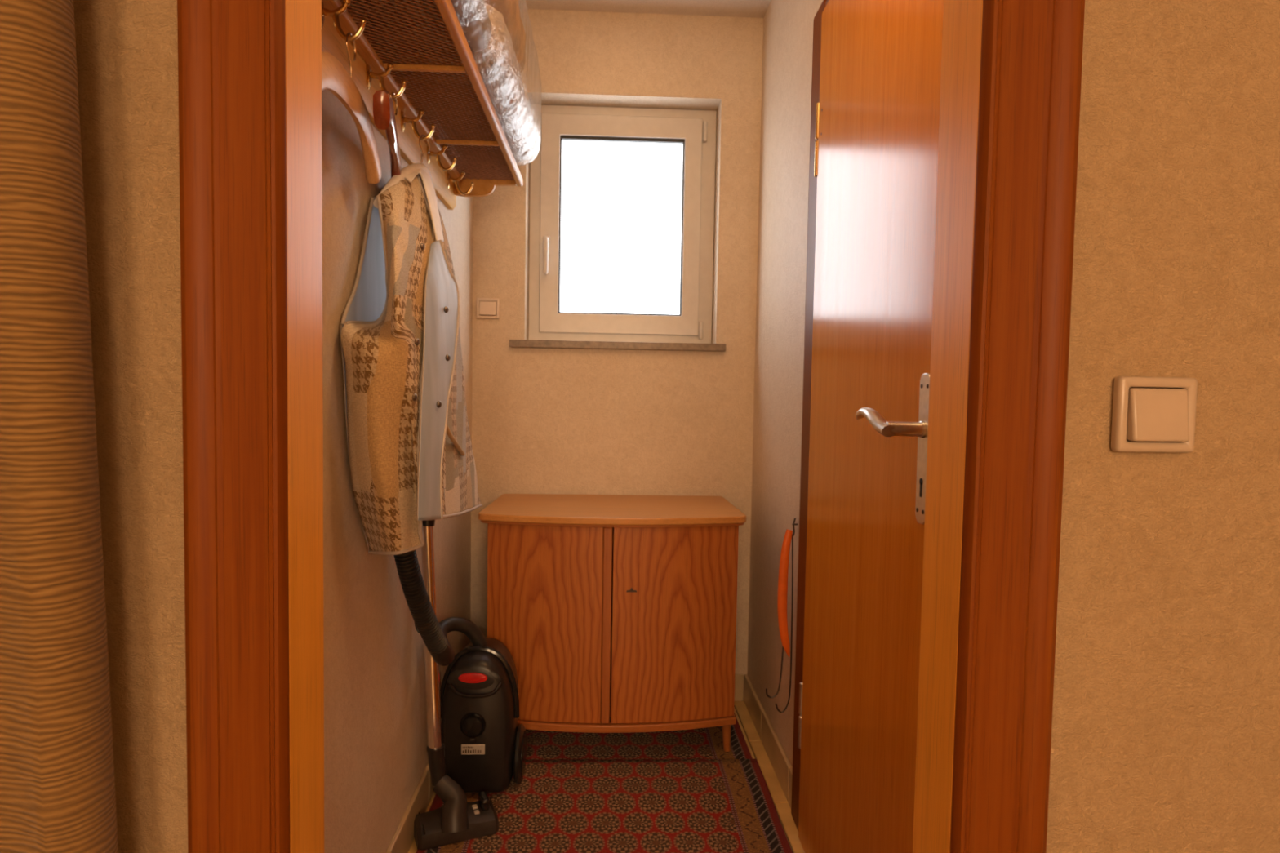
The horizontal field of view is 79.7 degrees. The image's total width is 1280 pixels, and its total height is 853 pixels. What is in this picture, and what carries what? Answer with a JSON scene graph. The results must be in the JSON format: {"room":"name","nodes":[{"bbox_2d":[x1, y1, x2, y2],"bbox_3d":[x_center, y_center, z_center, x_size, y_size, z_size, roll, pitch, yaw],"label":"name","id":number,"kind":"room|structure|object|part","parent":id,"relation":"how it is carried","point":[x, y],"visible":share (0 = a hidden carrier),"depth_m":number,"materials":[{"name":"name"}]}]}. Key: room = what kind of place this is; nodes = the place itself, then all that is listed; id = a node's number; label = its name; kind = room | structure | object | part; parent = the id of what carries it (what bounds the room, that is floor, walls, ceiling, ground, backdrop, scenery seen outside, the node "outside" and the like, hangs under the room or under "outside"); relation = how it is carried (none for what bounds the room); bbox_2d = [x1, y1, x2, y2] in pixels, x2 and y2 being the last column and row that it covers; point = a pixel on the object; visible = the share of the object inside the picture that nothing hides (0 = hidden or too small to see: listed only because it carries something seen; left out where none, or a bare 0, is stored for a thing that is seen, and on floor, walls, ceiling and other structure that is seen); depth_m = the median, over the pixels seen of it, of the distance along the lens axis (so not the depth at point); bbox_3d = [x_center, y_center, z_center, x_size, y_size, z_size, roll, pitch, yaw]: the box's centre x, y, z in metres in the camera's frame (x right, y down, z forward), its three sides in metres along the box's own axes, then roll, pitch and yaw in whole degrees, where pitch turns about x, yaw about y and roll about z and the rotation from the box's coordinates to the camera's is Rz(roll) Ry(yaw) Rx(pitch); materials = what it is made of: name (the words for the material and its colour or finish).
{"room":"hallway","nodes":[
{"label":"hallway","id":0,"kind":"room"},
{"bbox_2d":[321,0,473,852],"bbox_3d":[-0.597,-0.184,1.847,0.100,2.400,2.104,1,3,-3],"label":"wall","id":1,"kind":"structure","parent":0,"point":[375,734],"depth_m":1.48,"materials":[{"name":"paint"}]},
{"bbox_2d":[386,763,435,852],"bbox_3d":[-0.556,0.972,1.782,0.012,0.098,1.848,1,3,-3],"label":"baseboard","id":2,"kind":"structure","parent":1,"relation":"attached to","point":[402,839],"depth_m":1.86,"materials":[{"name":"wood"}]},
{"bbox_2d":[321,0,523,209],"bbox_3d":[-0.419,-0.652,1.559,0.216,0.114,1.355,1,3,-3],"label":"coat rack","id":3,"kind":"object","parent":1,"relation":"attached to","point":[372,72],"visible":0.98,"depth_m":1.50,"materials":[{"name":"brown wood"}]},
{"bbox_3d":[-0.465,-0.642,1.172,0.044,0.030,0.012,1,3,-3],"label":"hook knob","id":4,"kind":"part","parent":3,"relation":"part of","materials":[{"name":"gold metal"}]},
{"bbox_3d":[-0.445,-0.611,1.174,0.050,0.040,0.009,1,3,-3],"label":"hook arm","id":5,"kind":"part","parent":3,"relation":"part of","materials":[{"name":"gold metal"}]},
{"bbox_2d":[321,31,381,183],"bbox_3d":[-0.448,-0.510,1.163,0.025,0.182,0.452,1,3,-8],"label":"hanger","id":6,"kind":"object","parent":3,"relation":"hanging from","point":[335,78],"visible":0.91,"depth_m":1.18,"materials":[{"name":"brown wood"}]},
{"bbox_3d":[-0.475,-0.654,1.408,0.044,0.030,0.012,1,3,-3],"label":"hook knob","id":7,"kind":"part","parent":3,"relation":"part of","materials":[{"name":"gold metal"}]},
{"bbox_2d":[373,89,401,177],"bbox_3d":[-0.461,-0.524,1.420,0.026,0.182,0.423,0,3,-14],"label":"hanger","id":8,"kind":"object","parent":3,"relation":"hanging from","point":[384,115],"visible":0.83,"depth_m":1.28,"materials":[{"name":"red wood"}]},
{"bbox_3d":[-0.492,-0.680,1.545,0.026,0.024,1.335,1,3,-3],"label":"rail","id":9,"kind":"part","parent":3,"relation":"part of","materials":[{"name":"brown wood"}]},
{"bbox_3d":[-0.455,-0.623,1.411,0.050,0.040,0.009,1,3,-3],"label":"hook arm","id":10,"kind":"part","parent":3,"relation":"part of","materials":[{"name":"gold metal"}]},
{"bbox_2d":[373,134,431,208],"bbox_3d":[-0.476,-0.523,1.608,0.035,0.203,0.339,1,3,3],"label":"hanger","id":11,"kind":"object","parent":3,"relation":"hanging from","point":[407,170],"visible":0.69,"depth_m":1.55,"materials":[{"name":"wood"}]},
{"bbox_2d":[340,168,482,555],"bbox_3d":[-0.460,-0.167,1.741,0.168,0.819,0.948,1,3,-3],"label":"vest","id":12,"kind":"object","parent":11,"relation":"hanging from","point":[411,459],"visible":0.99,"depth_m":1.39,"materials":[{"name":"fabric"}]},
{"bbox_3d":[-0.535,-0.169,1.770,0.011,0.819,0.882,1,3,-3],"label":"panel","id":13,"kind":"part","parent":12,"relation":"part of","materials":[{"name":"fabric"}]},
{"bbox_3d":[-0.456,-0.141,1.446,0.132,0.778,0.356,1,3,-3],"label":"panel","id":14,"kind":"part","parent":12,"relation":"part of","materials":[{"name":"fabric"}]},
{"bbox_3d":[-0.433,-0.160,1.686,0.089,0.769,0.627,1,3,-3],"label":"panel","id":15,"kind":"part","parent":12,"relation":"part of","materials":[{"name":"fabric"}]},
{"bbox_3d":[-0.485,-0.666,1.645,0.044,0.030,0.012,1,3,-3],"label":"hook knob","id":16,"kind":"part","parent":3,"relation":"part of","materials":[{"name":"gold metal"}]},
{"bbox_3d":[-0.465,-0.635,1.647,0.050,0.040,0.009,1,3,-3],"label":"hook arm","id":17,"kind":"part","parent":3,"relation":"part of","materials":[{"name":"gold metal"}]},
{"bbox_3d":[-0.495,-0.678,1.881,0.044,0.030,0.012,1,3,-3],"label":"hook knob","id":18,"kind":"part","parent":3,"relation":"part of","materials":[{"name":"gold metal"}]},
{"bbox_3d":[-0.475,-0.647,1.883,0.050,0.040,0.009,1,3,-3],"label":"hook arm","id":19,"kind":"part","parent":3,"relation":"part of","materials":[{"name":"gold metal"}]},
{"bbox_2d":[360,0,541,166],"bbox_3d":[-0.367,-0.856,1.544,0.249,0.336,1.280,1,3,-3],"label":"bag","id":20,"kind":"object","parent":3,"relation":"on","point":[498,33],"visible":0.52,"depth_m":1.61,"materials":[{"name":"plastic"}]},
{"bbox_2d":[483,0,525,72],"bbox_3d":[-0.371,-0.918,1.460,0.224,0.173,1.000,1,3,-3],"label":"plastic bag","id":21,"kind":"object","parent":20,"relation":"on","point":[498,5],"depth_m":1.70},
{"bbox_3d":[-0.506,-0.691,2.117,0.044,0.030,0.012,1,3,-3],"label":"hook knob","id":22,"kind":"part","parent":3,"relation":"part of","materials":[{"name":"gold metal"}]},
{"bbox_3d":[-0.486,-0.660,2.120,0.050,0.040,0.009,1,3,-3],"label":"hook arm","id":23,"kind":"part","parent":3,"relation":"part of","materials":[{"name":"gold metal"}]},
{"bbox_3d":[-0.320,-0.674,1.556,0.018,0.026,1.343,1,3,-3],"label":"rail","id":24,"kind":"part","parent":3,"relation":"part of","materials":[{"name":"brown wood"}]},
{"bbox_2d":[408,700,804,852],"bbox_3d":[-0.007,1.164,-0.246,2.900,0.060,6.190,1,3,-3],"label":"floor","id":25,"kind":"structure","parent":0,"point":[755,746],"depth_m":2.20,"materials":[{"name":"wood"}]},
{"bbox_2d":[428,712,752,811],"bbox_3d":[-0.115,0.995,2.362,0.903,0.008,0.700,1,3,-3],"label":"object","id":26,"kind":"object","parent":25,"relation":"on","point":[703,743],"visible":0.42,"depth_m":2.38,"materials":[{"name":"red carpet"}]},
{"bbox_2d":[478,493,746,751],"bbox_3d":[-0.093,0.618,2.466,0.799,0.733,0.482,1,3,-3],"label":"base cabinet","id":27,"kind":"object","parent":26,"relation":"on","point":[621,608],"visible":0.91,"depth_m":2.25,"materials":[{"name":"brown wood"}]},
{"bbox_3d":[-0.284,0.580,2.263,0.347,0.583,0.030,1,3,6],"label":"door","id":28,"kind":"part","parent":27,"relation":"part of","materials":[{"name":"brown wood"}]},
{"bbox_3d":[-0.096,0.855,2.519,0.711,0.018,0.367,1,3,-3],"label":"panel","id":29,"kind":"part","parent":27,"relation":"part of","materials":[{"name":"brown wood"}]},
{"bbox_3d":[-0.099,0.562,2.695,0.711,0.585,0.012,1,3,-3],"label":"panel","id":30,"kind":"part","parent":27,"relation":"part of","materials":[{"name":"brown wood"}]},
{"bbox_3d":[-0.087,0.277,2.450,0.787,0.008,0.473,1,3,-3],"label":"moulding","id":31,"kind":"part","parent":27,"relation":"part of","materials":[{"name":"brown wood"}]},
{"bbox_3d":[-0.086,0.887,2.289,0.756,0.022,0.085,1,3,-3],"label":"rail","id":32,"kind":"part","parent":27,"relation":"part of","materials":[{"name":"brown wood"}]},
{"bbox_3d":[-0.024,0.477,2.240,0.032,0.014,0.004,1,3,-3],"label":"key plate","id":33,"kind":"part","parent":27,"relation":"part of","materials":[{"name":"metal"}]},
{"bbox_3d":[0.105,0.586,2.279,0.381,0.583,0.033,0,3,-10],"label":"door","id":34,"kind":"part","parent":27,"relation":"part of","materials":[{"name":"brown wood"}]},
{"bbox_3d":[0.264,0.948,2.357,0.030,0.096,0.031,1,3,-3],"label":"leg","id":35,"kind":"part","parent":27,"relation":"part of","materials":[{"name":"brown wood"}]},
{"bbox_2d":[416,759,792,852],"bbox_3d":[-0.072,1.029,1.615,0.899,0.016,1.322,1,3,-3],"label":"rug","id":36,"kind":"object","parent":25,"relation":"on","point":[576,806],"visible":0.84,"depth_m":2.02,"materials":[{"name":"red carpet"}]},
{"bbox_2d":[393,520,526,850],"bbox_3d":[-0.438,0.522,1.933,0.262,0.966,0.569,1,3,-3],"label":"vacuum cleaner","id":37,"kind":"object","parent":36,"relation":"on","point":[477,743],"visible":0.8,"depth_m":2.02,"materials":[{"name":"black plastic"}]},
{"bbox_3d":[-0.529,0.149,1.788,0.042,0.209,0.276,1,3,1],"label":"handle","id":38,"kind":"part","parent":37,"relation":"part of","materials":[{"name":"black plastic"}]},
{"bbox_2d":[426,743,446,786],"bbox_3d":[-0.506,0.845,1.910,0.050,0.097,0.044,1,3,-3],"label":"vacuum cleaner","id":39,"kind":"object","parent":37,"relation":"attached to","point":[436,752],"depth_m":1.89,"materials":[{"name":"black plastic"}]},
{"bbox_2d":[462,746,480,753],"bbox_3d":[-0.445,0.855,2.026,0.048,0.017,0.001,1,3,-3],"label":"print","id":40,"kind":"object","parent":37,"relation":"attached to","point":[465,749],"depth_m":2.03},
{"bbox_2d":[470,8,763,700],"bbox_3d":[-0.094,-0.224,2.801,0.988,2.400,0.240,1,3,-3],"label":"wall","id":41,"kind":"structure","parent":0,"point":[545,420],"depth_m":2.68,"materials":[{"name":"paint"}]},
{"bbox_2d":[475,297,499,319],"bbox_3d":[-0.525,-0.408,2.643,0.080,0.070,0.018,1,3,-3],"label":"light switch","id":42,"kind":"object","parent":41,"relation":"attached to","point":[485,307],"visible":1,"depth_m":2.64,"materials":[{"name":"plastic"}]},
{"bbox_2d":[509,339,725,351],"bbox_3d":[-0.078,-0.284,2.716,0.749,0.026,0.132,1,3,-3],"label":"window sill","id":43,"kind":"structure","parent":41,"relation":"attached to","point":[513,343],"depth_m":2.65,"materials":[{"name":"stone"}]},
{"bbox_2d":[528,104,716,343],"bbox_3d":[-0.064,-0.722,2.757,0.667,0.842,0.128,1,3,-3],"label":"window","id":44,"kind":"structure","parent":41,"relation":"in","point":[621,208],"depth_m":2.76,"materials":[{"name":"plastic"}]},
{"bbox_3d":[-0.333,-0.606,2.712,0.019,0.133,0.048,1,3,-3],"label":"handle","id":45,"kind":"part","parent":44,"relation":"part of","materials":[{"name":"plastic"}]},
{"bbox_3d":[-0.333,-0.645,2.733,0.024,0.070,0.008,1,3,-3],"label":"handle plate","id":46,"kind":"part","parent":44,"relation":"part of","materials":[{"name":"plastic"}]},
{"bbox_3d":[-0.068,-0.720,2.775,0.443,0.628,0.008,1,3,-3],"label":"pane","id":47,"kind":"part","parent":44,"relation":"part of","materials":[{"name":"white"}]},
{"bbox_2d":[734,674,743,701],"bbox_3d":[-0.114,0.931,2.733,0.972,0.098,0.012,1,3,-3],"label":"baseboard","id":48,"kind":"structure","parent":41,"relation":"attached to","point":[739,678],"depth_m":2.75,"materials":[{"name":"wood"}]},
{"bbox_2d":[525,0,770,17],"bbox_3d":[0.035,-1.303,-0.351,3.100,0.080,6.430,1,3,-3],"label":"ceiling","id":49,"kind":"structure","parent":0,"point":[735,8],"depth_m":2.58,"materials":[{"name":"paint"}]},
{"bbox_2d":[73,0,1279,852],"bbox_3d":[-0.033,-0.120,0.780,2.900,2.400,0.080,1,3,-3],"label":"wall","id":50,"kind":"structure","parent":0,"point":[1166,726],"depth_m":0.76,"materials":[{"name":"paint"}]},
{"bbox_2d":[0,0,118,852],"bbox_3d":[-0.761,-0.094,0.599,0.645,2.300,0.093,1,3,-7],"label":"curtain","id":51,"kind":"object","parent":50,"relation":"hanging from","point":[57,780],"visible":1,"depth_m":0.62,"materials":[{"name":"fabric"}]},
{"bbox_2d":[177,0,1084,852],"bbox_3d":[-0.007,0.035,0.782,0.848,2.090,0.107,1,3,-3],"label":"door frame","id":52,"kind":"structure","parent":50,"relation":"attached to","point":[250,71],"depth_m":0.74,"materials":[{"name":"brown wood"}]},
{"bbox_3d":[-0.383,0.077,0.724,0.094,2.000,0.020,1,3,-3],"label":"casing","id":53,"kind":"part","parent":52,"relation":"part of","materials":[{"name":"brown wood"}]},
{"bbox_3d":[0.369,0.088,0.757,0.096,2.000,0.020,1,3,-3],"label":"casing","id":54,"kind":"part","parent":52,"relation":"part of","materials":[{"name":"brown wood"}]},
{"bbox_2d":[1110,376,1197,453],"bbox_3d":[0.511,-0.012,0.758,0.080,0.075,0.021,1,3,-3],"label":"light switch","id":55,"kind":"object","parent":50,"relation":"attached to","point":[1162,420],"visible":1,"depth_m":0.75,"materials":[{"name":"plastic"}]},
{"bbox_2d":[746,0,822,767],"bbox_3d":[0.490,-0.168,1.895,0.100,2.400,2.104,1,3,-3],"label":"wall","id":56,"kind":"structure","parent":0,"point":[788,24],"depth_m":2.32,"materials":[{"name":"paint"}]},
{"bbox_2d":[743,674,792,808],"bbox_3d":[0.394,0.957,2.397,0.012,0.098,0.726,1,3,-3],"label":"baseboard","id":57,"kind":"structure","parent":56,"relation":"attached to","point":[783,769],"depth_m":2.32,"materials":[{"name":"wood"}]},
{"bbox_2d":[765,518,797,713],"bbox_3d":[0.385,0.514,2.080,0.070,0.537,0.037,2,3,23],"label":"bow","id":58,"kind":"object","parent":56,"relation":"attached to","point":[784,556],"visible":1,"depth_m":2.07,"materials":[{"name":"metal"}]},
{"bbox_2d":[791,0,943,852],"bbox_3d":[0.407,0.025,1.502,0.113,2.052,0.960,1,3,-3],"label":"door","id":59,"kind":"structure","parent":56,"relation":"in","point":[877,64],"depth_m":1.46,"materials":[{"name":"brown wood"}]},
{"bbox_3d":[0.427,0.004,1.926,0.017,2.052,0.114,1,3,-3],"label":"frame post","id":60,"kind":"part","parent":59,"relation":"part of","materials":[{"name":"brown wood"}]},
{"bbox_3d":[0.376,-0.009,1.250,0.027,0.043,0.163,1,3,-3],"label":"lever","id":61,"kind":"part","parent":59,"relation":"part of","materials":[{"name":"metal"}]},
{"bbox_3d":[0.439,0.035,1.186,0.004,0.234,0.040,1,3,-3],"label":"handle plate","id":62,"kind":"part","parent":59,"relation":"part of","materials":[{"name":"metal"}]}
]}

